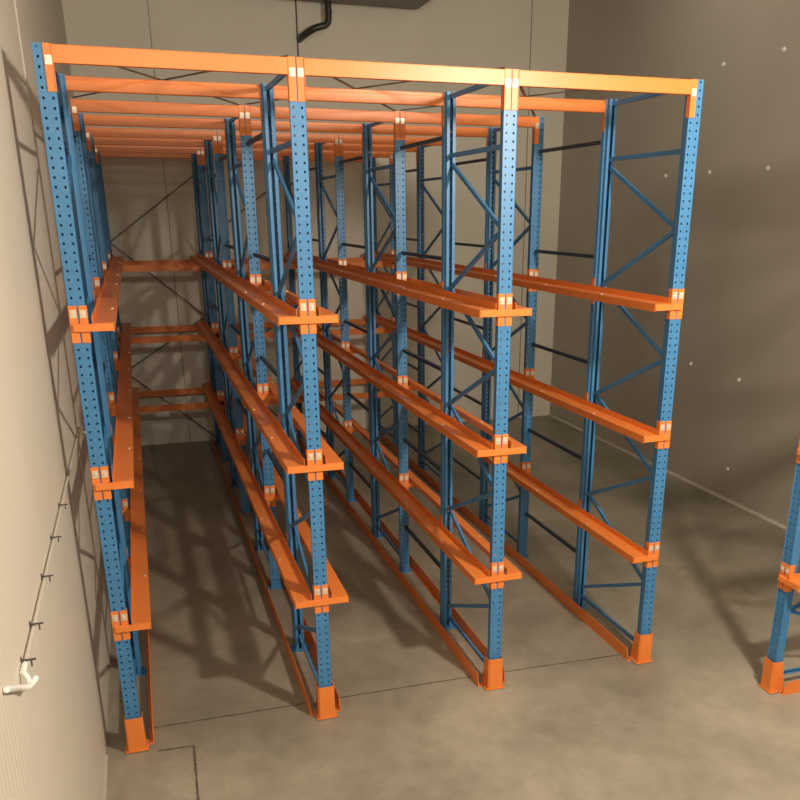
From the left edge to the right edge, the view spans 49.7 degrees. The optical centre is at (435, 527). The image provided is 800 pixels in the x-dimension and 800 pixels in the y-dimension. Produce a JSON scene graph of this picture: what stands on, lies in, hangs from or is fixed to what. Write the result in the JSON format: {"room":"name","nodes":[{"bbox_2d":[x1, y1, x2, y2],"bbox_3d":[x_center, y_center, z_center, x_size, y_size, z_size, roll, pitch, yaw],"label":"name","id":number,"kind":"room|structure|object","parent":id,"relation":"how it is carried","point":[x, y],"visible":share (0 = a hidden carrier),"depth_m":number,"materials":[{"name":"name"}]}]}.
{"room":"warehouse","nodes":[
{"label":"warehouse","id":0,"kind":"room"},
{"bbox_2d":[0,0,110,799],"bbox_3d":[-2.420,-1.850,4.763,0.120,8.100,20.860,-6,21,-17],"label":"wall","id":1,"kind":"structure","parent":0,"point":[53,733],"depth_m":5.05,"materials":[{"name":"beige paint"}]},
{"bbox_2d":[3,427,85,692],"bbox_3d":[-2.270,-0.114,5.277,0.120,0.186,4.766,-6,21,-17],"label":"pipe","id":2,"kind":"object","parent":1,"relation":"attached to","point":[30,682],"visible":0.99,"depth_m":3.97,"materials":[{"name":"white plastic"}]},
{"bbox_2d":[14,0,110,665],"bbox_3d":[-3.019,-2.536,6.645,0.012,8.100,0.060,-6,21,-17],"label":"trim","id":3,"kind":"structure","parent":1,"relation":"attached to","point":[15,3],"depth_m":6.91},
{"bbox_2d":[103,755,107,799],"bbox_3d":[-0.796,3.544,1.762,0.018,0.020,10.980,-6,21,-17],"label":"baseboard","id":4,"kind":"structure","parent":1,"relation":"attached to","point":[106,756],"depth_m":6.38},
{"bbox_2d":[62,0,568,445],"bbox_3d":[-1.663,-5.716,15.394,8.725,8.100,0.120,-6,21,-17],"label":"wall","id":5,"kind":"structure","parent":0,"point":[461,33],"depth_m":15.10,"materials":[{"name":"beige paint"}]},
{"bbox_2d":[147,0,190,441],"bbox_3d":[-4.486,-5.376,14.445,0.012,8.100,0.003,-6,21,-17],"label":"trim","id":6,"kind":"structure","parent":5,"relation":"attached to","point":[147,0],"depth_m":14.63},
{"bbox_2d":[295,0,298,56],"bbox_3d":[-2.286,-5.624,15.137,0.026,8.100,0.003,-6,21,-17],"label":"trim","id":7,"kind":"structure","parent":5,"relation":"attached to","point":[295,0],"depth_m":14.19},
{"bbox_2d":[517,0,532,413],"bbox_3d":[1.698,-6.072,16.390,0.018,8.100,0.003,-6,21,-17],"label":"trim","id":8,"kind":"structure","parent":5,"relation":"attached to","point":[532,0],"depth_m":16.30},
{"bbox_2d":[106,415,799,799],"bbox_3d":[1.654,1.567,7.456,8.725,0.150,21.100,-6,21,-17],"label":"floor","id":9,"kind":"structure","parent":0,"point":[695,721],"depth_m":8.11,"materials":[{"name":"concrete"}]},
{"bbox_2d":[31,42,150,753],"bbox_3d":[-2.693,-0.998,7.123,0.298,4.884,2.759,-6,21,-17],"label":"frame","id":10,"kind":"object","parent":9,"relation":"on","point":[59,136],"visible":0.95,"depth_m":6.14,"materials":[{"name":"blue metal"}]},
{"bbox_2d":[91,255,122,331],"bbox_3d":[-3.711,-2.906,9.969,0.132,0.110,9.691,-6,21,-17],"label":"rail","id":11,"kind":"object","parent":10,"relation":"attached to","point":[106,306],"visible":1,"depth_m":7.35,"materials":[{"name":"orange metal"}]},
{"bbox_2d":[112,323,133,486],"bbox_3d":[-3.713,-1.890,10.338,0.132,0.110,9.691,-6,21,-17],"label":"rail","id":12,"kind":"object","parent":10,"relation":"attached to","point":[123,458],"visible":1,"depth_m":7.86,"materials":[{"name":"orange metal"}]},
{"bbox_2d":[130,387,151,628],"bbox_3d":[-3.715,-0.859,10.713,0.132,0.110,9.691,-6,21,-17],"label":"rail","id":13,"kind":"object","parent":10,"relation":"attached to","point":[140,593],"visible":0.95,"depth_m":8.06,"materials":[{"name":"orange metal"}]},
{"bbox_2d":[65,75,261,120],"bbox_3d":[-2.027,-3.238,6.520,1.494,0.259,0.058,-6,21,-17],"label":"beam","id":14,"kind":"structure","parent":10,"relation":"attached to","point":[73,83],"depth_m":6.47,"materials":[{"name":"orange metal"}]},
{"bbox_2d":[42,42,296,101],"bbox_3d":[-1.611,-2.812,5.351,1.494,0.259,0.058,-6,21,-17],"label":"beam","id":15,"kind":"structure","parent":10,"relation":"attached to","point":[53,54],"depth_m":5.29,"materials":[{"name":"orange metal"}]},
{"bbox_2d":[118,67,240,104],"bbox_3d":[-2.064,-3.402,6.579,0.022,0.008,3.113,3,20,8],"label":"brace","id":16,"kind":"object","parent":10,"relation":"attached to","point":[124,68],"visible":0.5,"depth_m":6.35,"materials":[{"name":"metal"}]},
{"bbox_2d":[69,98,130,576],"bbox_3d":[-3.569,-1.899,9.595,0.292,4.884,2.753,-6,21,-17],"label":"frame","id":17,"kind":"object","parent":9,"relation":"on","point":[81,150],"visible":0.52,"depth_m":8.49,"materials":[{"name":"blue metal"}]},
{"bbox_2d":[83,114,225,142],"bbox_3d":[-2.904,-4.138,8.988,1.494,0.259,0.058,-6,21,-17],"label":"beam","id":18,"kind":"structure","parent":17,"relation":"attached to","point":[89,120],"depth_m":8.94,"materials":[{"name":"orange metal"}]},
{"bbox_2d":[70,98,245,135],"bbox_3d":[-2.489,-3.712,7.820,1.494,0.259,0.058,-6,21,-17],"label":"beam","id":19,"kind":"structure","parent":17,"relation":"attached to","point":[77,105],"depth_m":7.76,"materials":[{"name":"orange metal"}]},
{"bbox_2d":[88,137,119,384],"bbox_3d":[-4.447,-2.798,12.064,0.292,4.884,2.753,-6,21,-17],"label":"frame","id":20,"kind":"object","parent":9,"relation":"on","point":[92,158],"visible":0.27,"depth_m":10.90,"materials":[{"name":"blue metal"}]},
{"bbox_2d":[93,137,205,159],"bbox_3d":[-3.782,-5.037,11.457,1.494,0.259,0.058,-6,21,-17],"label":"beam","id":21,"kind":"structure","parent":20,"relation":"attached to","point":[97,140],"depth_m":11.41,"materials":[{"name":"orange metal"}]},
{"bbox_2d":[97,152,121,337],"bbox_3d":[-5.109,-3.477,13.926,0.292,4.884,1.393,-6,21,-17],"label":"frame","id":22,"kind":"object","parent":9,"relation":"on","point":[99,168],"visible":0.27,"depth_m":13.38,"materials":[{"name":"blue metal"}]},
{"bbox_2d":[100,152,191,166],"bbox_3d":[-4.660,-5.937,13.925,1.494,0.259,0.058,-6,21,-17],"label":"beam","id":23,"kind":"structure","parent":22,"relation":"attached to","point":[102,154],"depth_m":13.88,"materials":[{"name":"orange metal"}]},
{"bbox_2d":[123,260,195,264],"bbox_3d":[-4.662,-4.420,14.475,1.494,0.135,0.054,-6,21,-17],"label":"beam","id":24,"kind":"structure","parent":22,"relation":"attached to","point":[143,262],"depth_m":14.45,"materials":[{"name":"orange metal"}]},
{"bbox_2d":[122,264,204,271],"bbox_3d":[-4.248,-3.996,13.310,1.494,0.135,0.054,-6,21,-17],"label":"beam","id":25,"kind":"structure","parent":22,"relation":"attached to","point":[162,267],"depth_m":13.29,"materials":[{"name":"orange metal"}]},
{"bbox_2d":[131,325,199,332],"bbox_3d":[-4.664,-3.404,14.844,1.494,0.135,0.054,-6,21,-17],"label":"beam","id":26,"kind":"structure","parent":22,"relation":"attached to","point":[181,328],"depth_m":14.83,"materials":[{"name":"orange metal"}]},
{"bbox_2d":[118,334,215,345],"bbox_3d":[-4.250,-2.980,13.680,1.494,0.135,0.054,-6,21,-17],"label":"beam","id":27,"kind":"structure","parent":22,"relation":"attached to","point":[178,338],"depth_m":13.65,"materials":[{"name":"orange metal"}]},
{"bbox_2d":[138,388,203,396],"bbox_3d":[-4.666,-2.373,15.219,1.494,0.135,0.054,-6,21,-17],"label":"beam","id":28,"kind":"structure","parent":22,"relation":"attached to","point":[188,391],"depth_m":15.20,"materials":[{"name":"orange metal"}]},
{"bbox_2d":[132,376,214,436],"bbox_3d":[-4.678,-2.167,15.332,1.445,1.278,0.008,-6,21,-17],"label":"brace","id":29,"kind":"object","parent":22,"relation":"attached to","point":[132,376],"visible":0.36,"depth_m":15.41,"materials":[{"name":"metal"}]},
{"bbox_2d":[139,401,221,412],"bbox_3d":[-4.252,-1.949,14.055,1.494,0.135,0.054,-6,21,-17],"label":"beam","id":30,"kind":"structure","parent":22,"relation":"attached to","point":[190,406],"depth_m":14.03,"materials":[{"name":"orange metal"}]},
{"bbox_2d":[146,629,154,743],"bbox_3d":[-3.765,0.086,11.099,0.032,0.125,9.638,-6,21,-17],"label":"floor guide","id":31,"kind":"object","parent":9,"relation":"on","point":[151,723],"visible":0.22,"depth_m":7.50,"materials":[{"name":"orange metal"}]},
{"bbox_2d":[158,745,199,799],"bbox_3d":[-1.839,1.926,6.228,0.281,0.001,1.251,-6,21,-17],"label":"joint","id":32,"kind":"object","parent":9,"relation":"on","point":[193,746],"depth_m":6.58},
{"bbox_2d":[191,151,229,461],"bbox_3d":[-3.745,-3.631,14.355,0.415,4.884,1.393,-6,21,-17],"label":"frame","id":33,"kind":"object","parent":9,"relation":"on","point":[199,177],"visible":0.61,"depth_m":14.17,"materials":[{"name":"blue metal"}]},
{"bbox_2d":[95,145,200,164],"bbox_3d":[-4.244,-5.511,12.757,1.494,0.259,0.058,-6,21,-17],"label":"beam","id":34,"kind":"structure","parent":33,"relation":"attached to","point":[98,148],"depth_m":12.72,"materials":[{"name":"orange metal"}]},
{"bbox_2d":[111,175,192,241],"bbox_3d":[-4.670,-5.243,14.204,1.443,1.055,0.008,-6,21,-17],"label":"brace","id":35,"kind":"object","parent":33,"relation":"attached to","point":[192,175],"visible":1,"depth_m":14.20,"materials":[{"name":"metal"}]},
{"bbox_2d":[111,243,204,315],"bbox_3d":[-4.674,-4.181,14.600,1.444,1.248,0.008,-6,21,-17],"label":"brace","id":36,"kind":"object","parent":33,"relation":"attached to","point":[111,243],"visible":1,"depth_m":14.65,"materials":[{"name":"metal"}]},
{"bbox_2d":[204,154,283,169],"bbox_3d":[-3.237,-6.097,14.373,1.494,0.259,0.058,-6,21,-17],"label":"beam","id":37,"kind":"structure","parent":33,"relation":"attached to","point":[255,157],"depth_m":14.41,"materials":[{"name":"orange metal"}]},
{"bbox_2d":[227,322,289,328],"bbox_3d":[-3.241,-3.564,15.292,1.494,0.135,0.054,-6,21,-17],"label":"beam","id":38,"kind":"structure","parent":33,"relation":"attached to","point":[266,324],"depth_m":15.34,"materials":[{"name":"orange metal"}]},
{"bbox_2d":[222,397,303,408],"bbox_3d":[-2.829,-2.109,14.502,1.494,0.135,0.054,-6,21,-17],"label":"beam","id":39,"kind":"structure","parent":33,"relation":"attached to","point":[272,401],"depth_m":14.51,"materials":[{"name":"orange metal"}]},
{"bbox_2d":[201,137,252,512],"bbox_3d":[-3.082,-2.952,12.493,0.415,4.884,2.753,-6,21,-17],"label":"frame","id":40,"kind":"object","parent":9,"relation":"on","point":[219,197],"visible":0.76,"depth_m":11.73,"materials":[{"name":"blue metal"}]},
{"bbox_2d":[85,127,217,153],"bbox_3d":[-3.367,-4.611,10.288,1.494,0.259,0.058,-6,21,-17],"label":"beam","id":41,"kind":"structure","parent":40,"relation":"attached to","point":[90,131],"depth_m":10.24,"materials":[{"name":"orange metal"}]},
{"bbox_2d":[212,140,315,161],"bbox_3d":[-2.359,-5.197,11.904,1.494,0.259,0.058,-6,21,-17],"label":"beam","id":42,"kind":"structure","parent":40,"relation":"attached to","point":[259,144],"depth_m":11.84,"materials":[{"name":"orange metal"}]},
{"bbox_2d":[223,382,348,602],"bbox_3d":[-2.292,-1.019,11.161,0.132,0.110,9.691,-6,21,-17],"label":"rail","id":43,"kind":"object","parent":40,"relation":"attached to","point":[336,589],"visible":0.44,"depth_m":8.14,"materials":[{"name":"orange metal"}]},
{"bbox_2d":[154,703,305,727],"bbox_3d":[-1.704,1.568,7.215,1.300,0.001,0.040,-6,21,-17],"label":"joint","id":44,"kind":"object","parent":9,"relation":"on","point":[301,703],"depth_m":7.21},
{"bbox_2d":[218,108,283,589],"bbox_3d":[-2.205,-2.052,10.024,0.415,4.884,2.753,-6,21,-17],"label":"frame","id":45,"kind":"object","parent":9,"relation":"on","point":[249,197],"visible":0.78,"depth_m":9.25,"materials":[{"name":"blue metal"}]},
{"bbox_2d":[234,120,362,148],"bbox_3d":[-1.482,-4.298,9.436,1.494,0.259,0.058,-6,21,-17],"label":"beam","id":46,"kind":"structure","parent":45,"relation":"attached to","point":[321,127],"depth_m":9.46,"materials":[{"name":"orange metal"}]},
{"bbox_2d":[244,105,399,139],"bbox_3d":[-1.066,-3.872,8.267,1.494,0.259,0.058,-6,21,-17],"label":"beam","id":47,"kind":"structure","parent":45,"relation":"attached to","point":[393,117],"depth_m":8.26,"materials":[{"name":"orange metal"}]},
{"bbox_2d":[211,437,313,715],"bbox_3d":[-2.555,-0.050,11.479,0.032,0.125,9.638,-6,21,-17],"label":"floor guide","id":48,"kind":"object","parent":9,"relation":"on","point":[289,652],"visible":1,"depth_m":9.15,"materials":[{"name":"orange metal"}]},
{"bbox_2d":[229,453,340,711],"bbox_3d":[-2.343,-0.074,11.546,0.032,0.125,9.638,-6,21,-17],"label":"floor guide","id":49,"kind":"object","parent":9,"relation":"on","point":[308,634],"visible":0.3,"depth_m":8.30,"materials":[{"name":"orange metal"}]},
{"bbox_2d":[245,57,347,719],"bbox_3d":[-1.326,-1.152,7.553,0.415,4.884,2.759,-6,21,-17],"label":"frame","id":50,"kind":"object","parent":9,"relation":"on","point":[307,319],"visible":0.91,"depth_m":6.74,"materials":[{"name":"blue metal"}]},
{"bbox_2d":[72,55,289,97],"bbox_3d":[-2.064,-3.411,6.576,3.113,0.008,0.022,18,27,41],"label":"brace","id":51,"kind":"object","parent":50,"relation":"attached to","point":[196,73],"visible":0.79,"depth_m":6.44,"materials":[{"name":"metal"}]},
{"bbox_2d":[190,252,296,325],"bbox_3d":[-2.566,-3.035,10.329,0.132,0.110,9.691,-6,21,-17],"label":"rail","id":52,"kind":"object","parent":50,"relation":"attached to","point":[273,308],"visible":1,"depth_m":7.83,"materials":[{"name":"orange metal"}]},
{"bbox_2d":[196,318,304,474],"bbox_3d":[-2.567,-2.019,10.699,0.132,0.110,9.691,-6,21,-17],"label":"rail","id":53,"kind":"object","parent":50,"relation":"attached to","point":[287,454],"visible":1,"depth_m":8.27,"materials":[{"name":"orange metal"}]},
{"bbox_2d":[202,382,311,609],"bbox_3d":[-2.569,-0.988,11.074,0.132,0.110,9.691,-6,21,-17],"label":"rail","id":54,"kind":"object","parent":50,"relation":"attached to","point":[296,586],"visible":1,"depth_m":8.73,"materials":[{"name":"orange metal"}]},
{"bbox_2d":[218,320,343,469],"bbox_3d":[-2.290,-2.050,10.786,0.132,0.110,9.691,-6,21,-17],"label":"rail","id":55,"kind":"object","parent":50,"relation":"attached to","point":[329,456],"visible":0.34,"depth_m":7.72,"materials":[{"name":"orange metal"}]},
{"bbox_2d":[232,264,338,323],"bbox_3d":[-2.288,-3.066,10.416,0.132,0.110,9.691,-6,21,-17],"label":"rail","id":56,"kind":"object","parent":50,"relation":"attached to","point":[320,311],"visible":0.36,"depth_m":7.03,"materials":[{"name":"orange metal"}]},
{"bbox_2d":[269,85,443,126],"bbox_3d":[-0.604,-3.398,6.967,1.494,0.259,0.058,-6,21,-17],"label":"beam","id":57,"kind":"structure","parent":50,"relation":"attached to","point":[320,94],"depth_m":6.94,"materials":[{"name":"orange metal"}]},
{"bbox_2d":[296,57,511,110],"bbox_3d":[-0.189,-2.972,5.799,1.494,0.259,0.058,-6,21,-17],"label":"beam","id":58,"kind":"structure","parent":50,"relation":"attached to","point":[313,67],"depth_m":5.74,"materials":[{"name":"orange metal"}]},
{"bbox_2d":[283,156,309,437],"bbox_3d":[-2.322,-3.791,14.803,0.415,4.884,1.393,-6,21,-17],"label":"frame","id":59,"kind":"object","parent":9,"relation":"on","point":[289,223],"visible":0.22,"depth_m":15.02,"materials":[{"name":"blue metal"}]},
{"bbox_2d":[200,147,296,164],"bbox_3d":[-2.822,-5.671,13.204,1.494,0.259,0.058,-6,21,-17],"label":"beam","id":60,"kind":"structure","parent":59,"relation":"attached to","point":[286,152],"depth_m":13.18,"materials":[{"name":"orange metal"}]},
{"bbox_2d":[216,331,300,339],"bbox_3d":[-2.827,-3.140,14.127,1.494,0.135,0.054,-6,21,-17],"label":"beam","id":61,"kind":"structure","parent":59,"relation":"attached to","point":[289,333],"depth_m":14.13,"materials":[{"name":"orange metal"}]},
{"bbox_2d":[232,262,301,269],"bbox_3d":[-2.825,-4.156,13.758,1.494,0.135,0.054,-6,21,-17],"label":"beam","id":62,"kind":"structure","parent":59,"relation":"attached to","point":[263,266],"depth_m":13.77,"materials":[{"name":"orange metal"}]},
{"bbox_2d":[287,156,369,163],"bbox_3d":[-1.814,-6.257,14.820,1.494,0.259,0.058,-6,21,-17],"label":"beam","id":63,"kind":"structure","parent":59,"relation":"attached to","point":[310,158],"depth_m":14.77,"materials":[{"name":"orange metal"}]},
{"bbox_2d":[327,257,371,261],"bbox_3d":[-1.816,-4.741,15.370,1.494,0.135,0.054,-6,21,-17],"label":"beam","id":64,"kind":"structure","parent":59,"relation":"attached to","point":[359,258],"depth_m":15.45,"materials":[{"name":"orange metal"}]},
{"bbox_2d":[317,327,392,334],"bbox_3d":[-1.404,-3.300,14.575,1.494,0.135,0.054,-6,21,-17],"label":"beam","id":65,"kind":"structure","parent":59,"relation":"attached to","point":[382,330],"depth_m":14.58,"materials":[{"name":"orange metal"}]},
{"bbox_2d":[347,261,393,268],"bbox_3d":[-1.402,-4.316,14.205,1.494,0.135,0.054,-6,21,-17],"label":"beam","id":66,"kind":"structure","parent":59,"relation":"attached to","point":[379,264],"depth_m":14.32,"materials":[{"name":"orange metal"}]},
{"bbox_2d":[309,134,356,501],"bbox_3d":[-1.660,-3.112,12.940,0.415,4.884,2.753,-6,21,-17],"label":"frame","id":67,"kind":"object","parent":9,"relation":"on","point":[340,215],"visible":0.69,"depth_m":12.17,"materials":[{"name":"blue metal"}]},
{"bbox_2d":[217,131,338,155],"bbox_3d":[-1.944,-4.771,10.736,1.494,0.259,0.058,-6,21,-17],"label":"beam","id":68,"kind":"structure","parent":67,"relation":"attached to","point":[280,137],"depth_m":10.79,"materials":[{"name":"orange metal"}]},
{"bbox_2d":[319,143,416,163],"bbox_3d":[-0.937,-5.357,12.351,1.494,0.259,0.058,-6,21,-17],"label":"beam","id":69,"kind":"structure","parent":67,"relation":"attached to","point":[328,146],"depth_m":12.28,"materials":[{"name":"orange metal"}]},
{"bbox_2d":[302,376,521,578],"bbox_3d":[-0.869,-1.180,11.608,0.132,0.110,9.691,-6,21,-17],"label":"rail","id":70,"kind":"object","parent":67,"relation":"attached to","point":[470,532],"visible":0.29,"depth_m":9.27,"materials":[{"name":"orange metal"}]},
{"bbox_2d":[298,315,526,453],"bbox_3d":[-0.867,-2.211,11.233,0.132,0.110,9.691,-6,21,-17],"label":"rail","id":71,"kind":"object","parent":67,"relation":"attached to","point":[512,443],"visible":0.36,"depth_m":8.76,"materials":[{"name":"orange metal"}]},
{"bbox_2d":[295,252,531,316],"bbox_3d":[-0.865,-3.226,10.864,0.132,0.110,9.691,-6,21,-17],"label":"rail","id":72,"kind":"object","parent":67,"relation":"attached to","point":[459,291],"visible":0.27,"depth_m":8.22,"materials":[{"name":"orange metal"}]},
{"bbox_2d":[339,122,415,572],"bbox_3d":[-0.782,-2.213,10.472,0.415,4.884,2.753,-6,21,-17],"label":"frame","id":73,"kind":"object","parent":9,"relation":"on","point":[375,450],"visible":0.8,"depth_m":9.75,"materials":[{"name":"blue metal"}]},
{"bbox_2d":[368,124,487,147],"bbox_3d":[-0.059,-4.458,9.883,1.494,0.259,0.058,-6,21,-17],"label":"beam","id":74,"kind":"structure","parent":73,"relation":"attached to","point":[379,129],"depth_m":9.84,"materials":[{"name":"orange metal"}]},
{"bbox_2d":[400,111,539,143],"bbox_3d":[0.356,-4.032,8.715,1.494,0.259,0.058,-6,21,-17],"label":"beam","id":75,"kind":"structure","parent":73,"relation":"attached to","point":[405,117],"depth_m":8.66,"materials":[{"name":"orange metal"}]},
{"bbox_2d":[369,152,397,446],"bbox_3d":[-0.957,-3.945,15.232,0.292,4.884,1.393,-6,21,-17],"label":"frame","id":76,"kind":"object","parent":9,"relation":"on","point":[393,348],"visible":0.36,"depth_m":15.05,"materials":[{"name":"blue metal"}]},
{"bbox_2d":[301,379,367,386],"bbox_3d":[-1.820,-2.694,16.114,1.494,0.135,0.054,-6,21,-17],"label":"beam","id":77,"kind":"structure","parent":76,"relation":"attached to","point":[352,381],"depth_m":16.15,"materials":[{"name":"orange metal"}]},
{"bbox_2d":[317,319,366,325],"bbox_3d":[-1.818,-3.725,15.739,1.494,0.135,0.054,-6,21,-17],"label":"beam","id":78,"kind":"structure","parent":76,"relation":"attached to","point":[354,321],"depth_m":15.83,"materials":[{"name":"orange metal"}]},
{"bbox_2d":[308,150,392,164],"bbox_3d":[-1.399,-5.831,13.652,1.494,0.259,0.058,-6,21,-17],"label":"beam","id":79,"kind":"structure","parent":76,"relation":"attached to","point":[326,153],"depth_m":13.65,"materials":[{"name":"orange metal"}]},
{"bbox_2d":[319,392,388,400],"bbox_3d":[-1.406,-2.269,14.950,1.494,0.135,0.054,-6,21,-17],"label":"beam","id":80,"kind":"structure","parent":76,"relation":"attached to","point":[379,394],"depth_m":14.94,"materials":[{"name":"orange metal"}]},
{"bbox_2d":[296,434,481,686],"bbox_3d":[-1.132,-0.210,11.927,0.032,0.125,9.638,-6,21,-17],"label":"floor guide","id":81,"kind":"object","parent":9,"relation":"on","point":[457,652],"visible":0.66,"depth_m":9.51,"materials":[{"name":"orange metal"}]},
{"bbox_2d":[339,676,470,697],"bbox_3d":[-0.261,1.412,7.649,1.330,0.001,0.039,-6,21,-17],"label":"joint","id":82,"kind":"object","parent":9,"relation":"on","point":[470,676],"depth_m":7.64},
{"bbox_2d":[335,470,504,682],"bbox_3d":[-0.920,-0.234,11.994,0.032,0.125,9.638,-6,21,-17],"label":"floor guide","id":83,"kind":"object","parent":9,"relation":"on","point":[427,582],"visible":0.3,"depth_m":9.74,"materials":[{"name":"orange metal"}]},
{"bbox_2d":[393,138,453,491],"bbox_3d":[-0.295,-3.266,13.369,0.292,4.884,2.753,-6,21,-17],"label":"frame","id":84,"kind":"object","parent":9,"relation":"on","point":[421,188],"visible":0.32,"depth_m":13.04,"materials":[{"name":"blue metal"}]},
{"bbox_2d":[339,134,441,155],"bbox_3d":[-0.521,-4.932,11.183,1.494,0.259,0.058,-6,21,-17],"label":"beam","id":85,"kind":"structure","parent":84,"relation":"attached to","point":[347,139],"depth_m":11.07,"materials":[{"name":"orange metal"}]},
{"bbox_2d":[362,251,669,311],"bbox_3d":[0.280,-3.355,11.224,0.132,0.110,9.691,-6,21,-17],"label":"rail","id":86,"kind":"object","parent":84,"relation":"attached to","point":[648,302],"visible":0.77,"depth_m":8.50,"materials":[{"name":"orange metal"}]},
{"bbox_2d":[400,75,531,690],"bbox_3d":[0.097,-1.312,8.001,0.415,4.884,2.759,-6,21,-17],"label":"frame","id":87,"kind":"object","parent":9,"relation":"on","point":[493,665],"visible":0.9,"depth_m":7.22,"materials":[{"name":"blue metal"}]},
{"bbox_2d":[246,67,504,104],"bbox_3d":[-0.641,-3.571,7.023,3.113,0.008,0.022,18,27,41],"label":"brace","id":88,"kind":"object","parent":87,"relation":"attached to","point":[499,67],"visible":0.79,"depth_m":6.82,"materials":[{"name":"metal"}]},
{"bbox_2d":[283,252,495,318],"bbox_3d":[-1.143,-3.195,10.777,0.132,0.110,9.691,-6,21,-17],"label":"rail","id":89,"kind":"object","parent":87,"relation":"attached to","point":[471,306],"visible":0.88,"depth_m":8.18,"materials":[{"name":"orange metal"}]},
{"bbox_2d":[290,377,489,584],"bbox_3d":[-1.147,-1.148,11.521,0.132,0.110,9.691,-6,21,-17],"label":"rail","id":90,"kind":"object","parent":87,"relation":"attached to","point":[470,566],"visible":0.84,"depth_m":9.04,"materials":[{"name":"orange metal"}]},
{"bbox_2d":[287,324,492,457],"bbox_3d":[-1.145,-2.179,11.146,0.132,0.110,9.691,-6,21,-17],"label":"rail","id":91,"kind":"object","parent":87,"relation":"attached to","point":[470,441],"visible":0.79,"depth_m":8.55,"materials":[{"name":"orange metal"}]},
{"bbox_2d":[450,94,605,131],"bbox_3d":[0.819,-3.558,7.415,1.494,0.259,0.058,-6,21,-17],"label":"beam","id":92,"kind":"structure","parent":87,"relation":"attached to","point":[467,100],"depth_m":7.40,"materials":[{"name":"orange metal"}]},
{"bbox_2d":[511,69,697,117],"bbox_3d":[1.234,-3.133,6.246,1.494,0.259,0.058,-6,21,-17],"label":"beam","id":93,"kind":"structure","parent":87,"relation":"attached to","point":[520,78],"depth_m":6.19,"materials":[{"name":"orange metal"}]},
{"bbox_2d":[448,117,543,557],"bbox_3d":[0.583,-2.366,10.901,0.292,4.884,2.753,-6,21,-17],"label":"frame","id":94,"kind":"object","parent":9,"relation":"on","point":[536,166],"visible":0.7,"depth_m":10.13,"materials":[{"name":"blue metal"}]},
{"bbox_2d":[375,430,630,660],"bbox_3d":[0.290,-0.371,12.374,0.032,0.125,9.638,-6,21,-17],"label":"floor guide","id":95,"kind":"object","parent":9,"relation":"on","point":[566,600],"visible":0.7,"depth_m":9.81,"materials":[{"name":"orange metal"}]},
{"bbox_2d":[504,654,619,671],"bbox_3d":[1.161,1.268,8.053,1.261,0.001,0.068,-6,21,-17],"label":"joint","id":96,"kind":"object","parent":9,"relation":"on","point":[618,654],"depth_m":8.07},
{"bbox_2d":[525,79,703,664],"bbox_3d":[1.464,-1.466,8.431,0.298,4.884,2.759,-6,21,-17],"label":"frame","id":97,"kind":"object","parent":9,"relation":"on","point":[642,639],"visible":0.93,"depth_m":7.68,"materials":[{"name":"blue metal"}]},
{"bbox_2d":[364,313,657,443],"bbox_3d":[0.278,-2.340,11.594,0.132,0.110,9.691,-6,21,-17],"label":"rail","id":98,"kind":"object","parent":97,"relation":"attached to","point":[631,428],"visible":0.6,"depth_m":8.93,"materials":[{"name":"orange metal"}]},
{"bbox_2d":[400,77,690,110],"bbox_3d":[0.781,-3.732,7.471,3.113,0.008,0.022,18,27,41],"label":"brace","id":99,"kind":"object","parent":97,"relation":"attached to","point":[689,77],"visible":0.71,"depth_m":7.37,"materials":[{"name":"metal"}]},
{"bbox_2d":[481,456,646,563],"bbox_3d":[0.276,-1.309,11.969,0.132,0.110,9.691,-6,21,-17],"label":"rail","id":100,"kind":"object","parent":97,"relation":"attached to","point":[629,550],"visible":0.47,"depth_m":8.72,"materials":[{"name":"orange metal"}]},
{"bbox_2d":[758,438,799,694],"bbox_3d":[3.580,-0.918,6.934,1.399,4.884,0.298,-6,21,-17],"label":"frame","id":101,"kind":"object","parent":9,"relation":"on","point":[772,680],"visible":1,"depth_m":7.32,"materials":[{"name":"blue metal"}]},
{"bbox_2d":[789,573,799,592],"bbox_3d":[3.608,0.388,7.322,1.381,0.110,0.132,-6,21,-17],"label":"rail","id":102,"kind":"object","parent":101,"relation":"attached to","point":[795,578],"visible":1,"depth_m":7.17,"materials":[{"name":"orange metal"}]},
{"bbox_2d":[780,680,799,695],"bbox_3d":[3.645,1.330,7.716,1.328,0.125,0.032,-6,21,-17],"label":"floor guide","id":103,"kind":"object","parent":9,"relation":"on","point":[791,687],"visible":1,"depth_m":7.53,"materials":[{"name":"orange metal"}]},
{"bbox_2d":[550,0,799,525],"bbox_3d":[5.742,-2.769,7.330,0.120,8.100,20.860,-6,21,-17],"label":"wall","id":104,"kind":"structure","parent":0,"point":[740,319],"depth_m":12.55,"materials":[{"name":"beige paint"}]},
{"bbox_2d":[549,414,786,529],"bbox_3d":[5.662,1.029,8.685,0.035,0.035,20.860,-6,21,-17],"label":"baseboard","id":105,"kind":"structure","parent":104,"relation":"attached to","point":[551,415],"depth_m":13.28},
{"bbox_3d":[1.668,-6.186,4.636,8.725,0.150,21.100,-6,21,-17],"label":"ceiling","id":106,"kind":"structure","parent":0,"visible":0},
{"bbox_2d":[301,0,429,8],"bbox_3d":[-1.603,-8.869,13.583,3.160,0.935,0.798,-6,21,-17],"label":"evaporator unit","id":107,"kind":"object","parent":106,"relation":"hanging from","point":[409,4],"visible":1,"depth_m":14.04,"materials":[{"name":"metal"}]},
{"bbox_2d":[296,0,331,42],"bbox_3d":[-2.001,-8.235,14.049,0.633,0.577,0.217,5,21,13],"label":"drain pipe","id":108,"kind":"object","parent":107,"relation":"attached to","point":[312,29],"visible":1,"depth_m":14.00,"materials":[{"name":"plastic"}]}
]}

